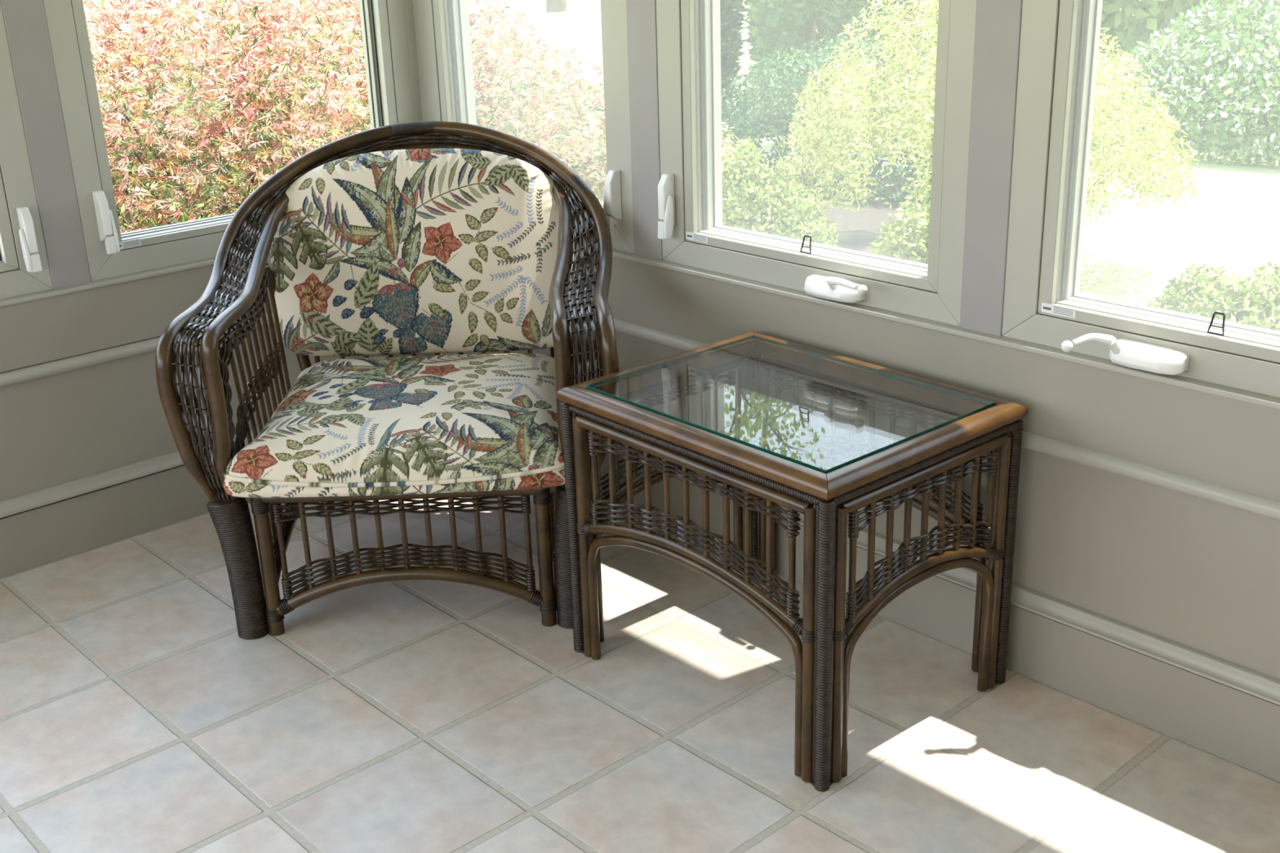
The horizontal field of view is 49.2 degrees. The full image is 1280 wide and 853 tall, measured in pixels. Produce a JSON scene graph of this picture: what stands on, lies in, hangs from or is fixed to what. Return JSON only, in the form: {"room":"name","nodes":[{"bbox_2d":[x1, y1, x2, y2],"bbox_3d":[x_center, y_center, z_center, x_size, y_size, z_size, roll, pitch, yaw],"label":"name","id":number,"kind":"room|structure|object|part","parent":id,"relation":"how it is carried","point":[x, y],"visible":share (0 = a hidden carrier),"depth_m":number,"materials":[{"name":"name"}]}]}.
{"room":"sunroom","nodes":[
{"label":"sunroom","id":0,"kind":"room"},
{"bbox_2d":[0,253,440,501],"bbox_3d":[-2.382,-0.531,2.357,4.700,2.450,0.128,-19,27,-39],"label":"wall","id":1,"kind":"structure","parent":0,"point":[65,427],"depth_m":3.43,"materials":[{"name":"paint"}]},
{"bbox_2d":[0,0,53,299],"bbox_3d":[-1.793,-0.855,2.800,0.968,1.379,0.146,-19,27,-39],"label":"window","id":2,"kind":"structure","parent":1,"relation":"in","point":[24,269],"depth_m":3.22,"materials":[{"name":"plastic"}]},
{"bbox_3d":[-1.781,-0.851,2.784,0.838,1.258,0.017,-19,27,-39],"label":"sash","id":3,"kind":"part","parent":2,"relation":"part of","materials":[{"name":"plastic"}]},
{"bbox_3d":[-1.420,-0.407,3.231,0.008,0.099,0.026,-19,27,-39],"label":"lock lever","id":4,"kind":"part","parent":2,"relation":"part of","materials":[{"name":"white plastic"}]},
{"bbox_2d":[0,0,91,288],"bbox_3d":[-1.422,-0.999,3.151,0.092,1.386,0.122,-19,27,-39],"label":"window mullion","id":5,"kind":"object","parent":1,"relation":"attached to","point":[24,20],"visible":0.76,"depth_m":3.23,"materials":[{"name":"paint"}]},
{"bbox_2d":[0,462,222,578],"bbox_3d":[-2.308,0.561,2.719,4.700,0.148,0.022,-19,27,-39],"label":"baseboard","id":6,"kind":"structure","parent":1,"relation":"attached to","point":[42,535],"depth_m":3.51,"materials":[{"name":"paint"}]},
{"bbox_2d":[0,426,264,518],"bbox_3d":[-2.303,0.474,2.678,4.700,0.037,0.024,-19,27,-39],"label":"trim","id":7,"kind":"structure","parent":1,"relation":"attached to","point":[68,490],"depth_m":3.48,"materials":[{"name":"paint"}]},
{"bbox_2d":[0,250,270,306],"bbox_3d":[-2.328,0.011,2.518,4.700,0.012,0.034,-19,27,-39],"label":"window sill","id":8,"kind":"structure","parent":1,"relation":"attached to","point":[116,280],"depth_m":3.38,"materials":[{"name":"paint"}]},
{"bbox_2d":[0,310,274,386],"bbox_3d":[-2.313,0.181,2.570,4.700,0.033,0.022,-19,27,-39],"label":"trim","id":9,"kind":"structure","parent":1,"relation":"attached to","point":[81,361],"depth_m":3.38,"materials":[{"name":"paint"}]},
{"bbox_2d":[42,0,414,281],"bbox_3d":[-1.016,-1.128,3.464,0.964,1.379,0.146,-19,27,-39],"label":"window","id":10,"kind":"structure","parent":1,"relation":"in","point":[110,253],"depth_m":3.40,"materials":[{"name":"plastic"}]},
{"bbox_3d":[-1.266,-0.471,3.360,0.008,0.099,0.026,-19,27,-39],"label":"lock lever","id":11,"kind":"part","parent":10,"relation":"part of","materials":[{"name":"white plastic"}]},
{"bbox_2d":[0,495,1279,852],"bbox_3d":[-0.810,1.168,1.311,4.820,0.100,4.520,-19,27,-39],"label":"floor","id":12,"kind":"structure","parent":0,"point":[416,716],"depth_m":2.68,"materials":[{"name":"tile"}]},
{"bbox_2d":[155,120,619,639],"bbox_3d":[-0.521,-0.157,3.288,0.952,0.986,0.923,-2,20,0],"label":"armchair","id":13,"kind":"object","parent":12,"relation":"on","point":[382,241],"visible":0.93,"depth_m":3.17,"materials":[{"name":"wicker"}]},
{"bbox_3d":[-0.871,0.302,3.034,0.096,0.325,0.078,-2,20,0],"label":"leg","id":14,"kind":"part","parent":13,"relation":"part of","materials":[{"name":"wicker"}]},
{"bbox_3d":[-0.829,0.036,3.280,0.029,0.029,0.660,-2,20,0],"label":"seat rail","id":15,"kind":"part","parent":13,"relation":"part of","materials":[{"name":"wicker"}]},
{"bbox_3d":[-0.805,0.297,3.025,0.033,0.335,0.033,-2,20,0],"label":"post","id":16,"kind":"part","parent":13,"relation":"part of","materials":[{"name":"wood"}]},
{"bbox_3d":[-0.909,-0.280,3.472,0.178,0.477,0.065,-18,26,-36],"label":"post","id":17,"kind":"part","parent":13,"relation":"part of","materials":[{"name":"wicker"}]},
{"bbox_3d":[-0.822,0.243,3.357,0.025,0.109,0.651,-2,20,0],"label":"arch rail","id":18,"kind":"part","parent":13,"relation":"part of","materials":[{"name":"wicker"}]},
{"bbox_3d":[-0.829,0.070,3.644,0.034,0.330,0.034,-2,20,0],"label":"leg","id":19,"kind":"part","parent":13,"relation":"part of","materials":[{"name":"wicker"}]},
{"bbox_3d":[-0.524,-0.268,3.253,0.764,0.643,0.852,-2,20,0],"label":"rail","id":20,"kind":"part","parent":13,"relation":"part of","materials":[{"name":"wicker"}]},
{"bbox_2d":[223,352,564,497],"bbox_3d":[-0.516,-0.040,3.232,0.728,0.132,0.735,-2,20,0],"label":"seat cushion","id":21,"kind":"object","parent":13,"relation":"on","point":[477,424],"depth_m":2.97,"materials":[{"name":"multicoloured fabric"}]},
{"bbox_3d":[-0.510,0.141,2.971,0.610,0.029,0.029,-2,20,0],"label":"seat rail","id":22,"kind":"part","parent":13,"relation":"part of","materials":[{"name":"wood"}]},
{"bbox_3d":[-0.503,0.355,3.050,0.598,0.107,0.030,-2,20,0],"label":"arch rail","id":23,"kind":"part","parent":13,"relation":"part of","materials":[{"name":"wood"}]},
{"bbox_2d":[270,148,578,355],"bbox_3d":[-0.536,-0.431,3.466,0.760,0.498,0.189,-2,20,0],"label":"cushion","id":24,"kind":"object","parent":13,"relation":"on","point":[413,251],"depth_m":3.41,"materials":[{"name":"multicoloured fabric"}]},
{"bbox_3d":[-0.205,0.277,3.026,0.033,0.335,0.033,-2,20,0],"label":"post","id":25,"kind":"part","parent":13,"relation":"part of","materials":[{"name":"wicker"}]},
{"bbox_3d":[-0.200,0.015,3.280,0.029,0.029,0.660,-2,20,0],"label":"seat rail","id":26,"kind":"part","parent":13,"relation":"part of","materials":[{"name":"wicker"}]},
{"bbox_3d":[-0.139,0.277,3.035,0.096,0.325,0.078,-2,20,0],"label":"leg","id":27,"kind":"part","parent":13,"relation":"part of","materials":[{"name":"wicker"}]},
{"bbox_3d":[-0.141,-0.306,3.474,0.178,0.477,0.065,14,26,36],"label":"post","id":28,"kind":"part","parent":13,"relation":"part of","materials":[{"name":"wicker"}]},
{"bbox_2d":[556,331,1028,791],"bbox_3d":[0.287,0.214,2.782,0.556,0.593,0.716,-18,26,-37],"label":"side table","id":29,"kind":"object","parent":12,"relation":"on","point":[824,490],"visible":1,"depth_m":2.60,"materials":[{"name":"wicker"}]},
{"bbox_3d":[-0.135,0.214,2.873,0.028,0.556,0.028,-18,26,-37],"label":"leg","id":30,"kind":"part","parent":29,"relation":"part of","materials":[{"name":"wicker"}]},
{"bbox_3d":[0.061,0.105,3.016,0.439,0.073,0.022,-18,26,-37],"label":"arch rail","id":31,"kind":"part","parent":29,"relation":"part of","materials":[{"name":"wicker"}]},
{"bbox_3d":[0.055,-0.086,2.945,0.454,0.024,0.024,-18,26,-37],"label":"rail","id":32,"kind":"part","parent":29,"relation":"part of","materials":[{"name":"wood"}]},
{"bbox_3d":[0.082,0.063,2.542,0.024,0.024,0.614,-18,26,-37],"label":"rail","id":33,"kind":"part","parent":29,"relation":"part of","materials":[{"name":"wood"}]},
{"bbox_3d":[0.088,0.254,2.613,0.022,0.072,0.597,-18,26,-37],"label":"arch rail","id":34,"kind":"part","parent":29,"relation":"part of","materials":[{"name":"wood"}]},
{"bbox_3d":[0.081,0.044,2.534,0.018,0.018,0.660,-18,26,-37],"label":"bound rail","id":35,"kind":"part","parent":29,"relation":"part of","materials":[{"name":"wicker"}]},
{"bbox_3d":[0.260,0.082,3.192,0.028,0.556,0.028,-18,26,-37],"label":"leg","id":36,"kind":"part","parent":29,"relation":"part of","materials":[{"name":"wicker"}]},
{"bbox_3d":[0.278,-0.060,2.680,0.469,0.006,0.629,-18,26,-37],"label":"glass","id":37,"kind":"part","parent":29,"relation":"part of","materials":[{"name":"clear glass"}]},
{"bbox_3d":[0.314,0.381,2.385,0.028,0.556,0.028,-18,26,-37],"label":"leg","id":38,"kind":"part","parent":29,"relation":"part of","materials":[{"name":"wicker"}]},
{"bbox_3d":[0.477,-0.069,2.860,0.024,0.024,0.614,-18,26,-37],"label":"rail","id":39,"kind":"part","parent":29,"relation":"part of","materials":[{"name":"wood"}]},
{"bbox_3d":[0.483,0.123,2.932,0.022,0.072,0.597,-18,26,-37],"label":"arch rail","id":40,"kind":"part","parent":29,"relation":"part of","materials":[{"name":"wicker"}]},
{"bbox_3d":[0.510,0.272,2.529,0.439,0.073,0.022,-18,26,-37],"label":"arch rail","id":41,"kind":"part","parent":29,"relation":"part of","materials":[{"name":"wood"}]},
{"bbox_3d":[0.504,0.081,2.457,0.454,0.024,0.024,-18,26,-37],"label":"rail","id":42,"kind":"part","parent":29,"relation":"part of","materials":[{"name":"wicker"}]},
{"bbox_3d":[0.503,0.061,2.450,0.500,0.018,0.018,-18,26,-37],"label":"bound rail","id":43,"kind":"part","parent":29,"relation":"part of","materials":[{"name":"wicker"}]},
{"bbox_3d":[0.709,0.249,2.704,0.028,0.556,0.028,-18,26,-37],"label":"leg","id":44,"kind":"part","parent":29,"relation":"part of","materials":[{"name":"wicker"}]},
{"bbox_2d":[441,251,1279,679],"bbox_3d":[0.915,-0.617,2.297,0.128,2.450,4.400,-19,27,-39],"label":"wall","id":45,"kind":"structure","parent":0,"point":[1201,575],"depth_m":2.60,"materials":[{"name":"paint"}]},
{"bbox_2d":[404,0,427,142],"bbox_3d":[-0.618,-1.271,3.816,0.136,1.390,0.136,-19,27,-39],"label":"post","id":46,"kind":"object","parent":45,"relation":"attached to","point":[411,6],"depth_m":3.84,"materials":[{"name":"paint"}]},
{"bbox_2d":[417,0,634,253],"bbox_3d":[-0.295,-1.163,3.467,0.146,1.359,0.840,-19,27,-39],"label":"window","id":47,"kind":"structure","parent":45,"relation":"in","point":[445,28],"depth_m":3.42,"materials":[{"name":"plastic"}]},
{"bbox_3d":[-0.081,-0.524,3.384,0.026,0.099,0.008,-19,27,-39],"label":"lock lever","id":48,"kind":"part","parent":47,"relation":"part of","materials":[{"name":"white plastic"}]},
{"bbox_2d":[626,0,662,260],"bbox_3d":[0.042,-1.060,3.157,0.122,1.366,0.098,-19,27,-39],"label":"window mullion","id":49,"kind":"object","parent":45,"relation":"attached to","point":[641,15],"visible":0.49,"depth_m":3.24,"materials":[{"name":"paint"}]},
{"bbox_2d":[656,0,977,326],"bbox_3d":[0.334,-0.937,2.804,0.170,1.359,0.846,-19,27,-39],"label":"window","id":50,"kind":"structure","parent":45,"relation":"in","point":[692,233],"depth_m":3.06,"materials":[{"name":"plastic"}]},
{"bbox_3d":[0.066,-0.484,3.229,0.026,0.099,0.008,-19,27,-39],"label":"lock lever","id":51,"kind":"part","parent":50,"relation":"part of","materials":[{"name":"white plastic"}]},
{"bbox_3d":[0.357,-0.390,2.991,0.010,0.037,0.029,-19,27,-39],"label":"screen pull","id":52,"kind":"part","parent":50,"relation":"part of","materials":[{"name":"black plastic"}]},
{"bbox_3d":[0.419,-0.286,2.872,0.037,0.041,0.090,-15,24,-32],"label":"crank arm","id":53,"kind":"part","parent":50,"relation":"part of","materials":[{"name":"white plastic"}]},
{"bbox_3d":[0.449,-0.276,2.821,0.020,0.021,0.021,-19,27,-39],"label":"crank knob","id":54,"kind":"part","parent":50,"relation":"part of","materials":[{"name":"white plastic"}]},
{"bbox_2d":[577,246,1279,409],"bbox_3d":[0.893,-0.093,2.454,0.034,0.012,4.400,-19,27,-39],"label":"window sill","id":55,"kind":"structure","parent":45,"relation":"attached to","point":[1267,401],"depth_m":2.69,"materials":[{"name":"paint"}]},
{"bbox_2d":[579,310,1279,520],"bbox_3d":[0.888,0.080,2.508,0.022,0.037,4.400,-19,27,-39],"label":"trim","id":56,"kind":"structure","parent":45,"relation":"attached to","point":[1213,492],"depth_m":2.52,"materials":[{"name":"paint"}]},
{"bbox_2d":[600,453,1279,782],"bbox_3d":[0.908,0.477,2.663,0.022,0.146,4.400,-19,27,-39],"label":"baseboard","id":57,"kind":"structure","parent":45,"relation":"attached to","point":[1238,727],"depth_m":2.69,"materials":[{"name":"paint"}]},
{"bbox_2d":[617,443,1279,705],"bbox_3d":[0.897,0.390,2.623,0.024,0.039,4.400,-19,27,-39],"label":"trim","id":58,"kind":"structure","parent":45,"relation":"attached to","point":[1252,682],"depth_m":2.61,"materials":[{"name":"paint"}]},
{"bbox_2d":[960,0,1022,336],"bbox_3d":[0.681,-0.837,2.501,0.122,1.366,0.094,-19,27,-39],"label":"window mullion","id":59,"kind":"object","parent":45,"relation":"attached to","point":[997,22],"visible":0.71,"depth_m":2.58,"materials":[{"name":"paint"}]},
{"bbox_2d":[1001,0,1279,398],"bbox_3d":[0.950,-0.707,2.132,0.225,1.359,0.846,-19,27,-39],"label":"window","id":60,"kind":"structure","parent":45,"relation":"in","point":[1044,304],"depth_m":2.48,"materials":[{"name":"plastic"}]},
{"bbox_3d":[0.746,-0.140,2.442,0.020,0.021,0.021,-19,27,-39],"label":"crank knob","id":61,"kind":"part","parent":60,"relation":"part of","materials":[{"name":"white plastic"}]},
{"bbox_3d":[0.805,-0.140,2.443,0.096,0.047,0.035,-6,21,-11],"label":"crank arm","id":62,"kind":"part","parent":60,"relation":"part of","materials":[{"name":"white plastic"}]},
{"bbox_3d":[0.974,-0.174,2.357,0.010,0.037,0.029,-19,27,-39],"label":"screen pull","id":63,"kind":"part","parent":60,"relation":"part of","materials":[{"name":"black plastic"}]},
{"label":"outside","id":64,"kind":"structure","parent":0,"visible":0},
{"bbox_2d":[83,0,1279,324],"bbox_3d":[3.390,-3.404,14.101,140.000,0.001,130.000,-19,27,-39],"label":"ground","id":65,"kind":"structure","parent":64,"point":[1131,252],"depth_m":8.75,"materials":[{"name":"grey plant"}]},
{"bbox_2d":[546,0,567,12],"bbox_3d":[-1.693,-11.128,25.459,1.831,6.866,1.885,-19,27,-39],"label":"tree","id":66,"kind":"object","parent":65,"relation":"on","point":[552,6],"visible":1,"depth_m":26.49,"materials":[{"name":"green plant"}]},
{"bbox_2d":[720,0,746,114],"bbox_3d":[0.456,-4.092,12.445,1.021,2.698,1.030,-19,27,-39],"label":"arborvitae","id":67,"kind":"object","parent":65,"relation":"on","point":[731,42],"visible":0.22,"depth_m":12.49,"materials":[{"name":"green plant"}]},
{"bbox_2d":[598,168,928,255],"bbox_3d":[0.470,0.131,4.831,9.325,0.008,9.271,-19,27,-39],"label":"bed","id":68,"kind":"object","parent":65,"relation":"on","point":[856,232],"visible":0.01,"depth_m":8.50,"materials":[{"name":"white"}]},
{"bbox_2d":[120,206,204,232],"bbox_3d":[-1.472,-0.135,4.364,0.546,1.062,0.630,-6,21,-12],"label":"leafy plant","id":69,"kind":"object","parent":68,"relation":"on","point":[183,218],"visible":0.02,"depth_m":4.25,"materials":[{"name":"green plant"}]},
{"bbox_2d":[82,0,607,355],"bbox_3d":[-1.454,-1.039,5.818,4.021,1.838,3.502,-19,27,-39],"label":"maple","id":70,"kind":"object","parent":68,"relation":"on","point":[243,164],"visible":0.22,"depth_m":5.21,"materials":[{"name":"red plant"}]},
{"bbox_2d":[600,122,777,226],"bbox_3d":[0.256,-1.247,7.407,1.051,0.850,1.179,-19,27,-39],"label":"cypress","id":71,"kind":"object","parent":68,"relation":"on","point":[730,148],"visible":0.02,"depth_m":7.22,"materials":[{"name":"green plant"}]},
{"bbox_2d":[721,136,839,247],"bbox_3d":[0.406,-0.583,5.329,0.863,1.050,0.886,-10,22,-20],"label":"shrub","id":72,"kind":"object","parent":68,"relation":"on","point":[769,192],"visible":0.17,"depth_m":5.11,"materials":[{"name":"green plant"}]},
{"bbox_2d":[720,35,936,207],"bbox_3d":[1.510,-2.123,9.432,1.312,1.002,2.932,-19,27,-39],"label":"bush","id":73,"kind":"object","parent":68,"relation":"on","point":[757,108],"visible":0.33,"depth_m":9.45,"materials":[{"name":"green plant"}]},
{"bbox_2d":[867,178,931,264],"bbox_3d":[1.056,-0.343,4.729,0.912,0.977,0.877,-19,27,-39],"label":"shrub","id":74,"kind":"object","parent":68,"relation":"on","point":[894,241],"visible":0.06,"depth_m":4.58,"materials":[{"name":"green plant"}]},
{"bbox_2d":[737,0,831,124],"bbox_3d":[1.367,-3.973,11.763,1.028,2.912,1.027,10,24,30],"label":"tree","id":75,"kind":"object","parent":65,"relation":"on","point":[774,24],"visible":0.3,"depth_m":11.71,"materials":[{"name":"green plant"}]},
{"bbox_2d":[818,0,937,136],"bbox_3d":[1.919,-3.525,10.972,1.028,2.600,0.985,-5,21,-9],"label":"arborvitae","id":76,"kind":"object","parent":65,"relation":"on","point":[838,13],"visible":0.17,"depth_m":10.82,"materials":[{"name":"green plant"}]},
{"bbox_2d":[771,0,1200,224],"bbox_3d":[1.649,-1.530,7.085,1.965,1.520,2.172,-13,23,-28],"label":"bush","id":77,"kind":"object","parent":65,"relation":"on","point":[1104,127],"visible":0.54,"depth_m":6.70,"materials":[{"name":"green plant"}]},
{"bbox_2d":[1098,0,1279,58],"bbox_3d":[6.279,-6.663,16.452,3.340,4.722,3.326,-10,22,-21],"label":"leafy tree","id":78,"kind":"object","parent":65,"relation":"on","point":[1152,15],"visible":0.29,"depth_m":16.04,"materials":[{"name":"green plant"}]},
{"bbox_2d":[1102,0,1279,168],"bbox_3d":[4.721,-2.631,10.173,1.915,1.276,2.736,-19,27,-39],"label":"flowering shrub","id":79,"kind":"object","parent":65,"relation":"on","point":[1184,61],"visible":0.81,"depth_m":9.95,"materials":[{"name":"green plant"}]},
{"bbox_2d":[1143,259,1279,331],"bbox_3d":[1.743,-0.097,4.197,0.870,0.842,0.863,-1,20,2],"label":"shrub","id":80,"kind":"object","parent":65,"relation":"on","point":[1255,306],"visible":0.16,"depth_m":4.03,"materials":[{"name":"green plant"}]}
]}

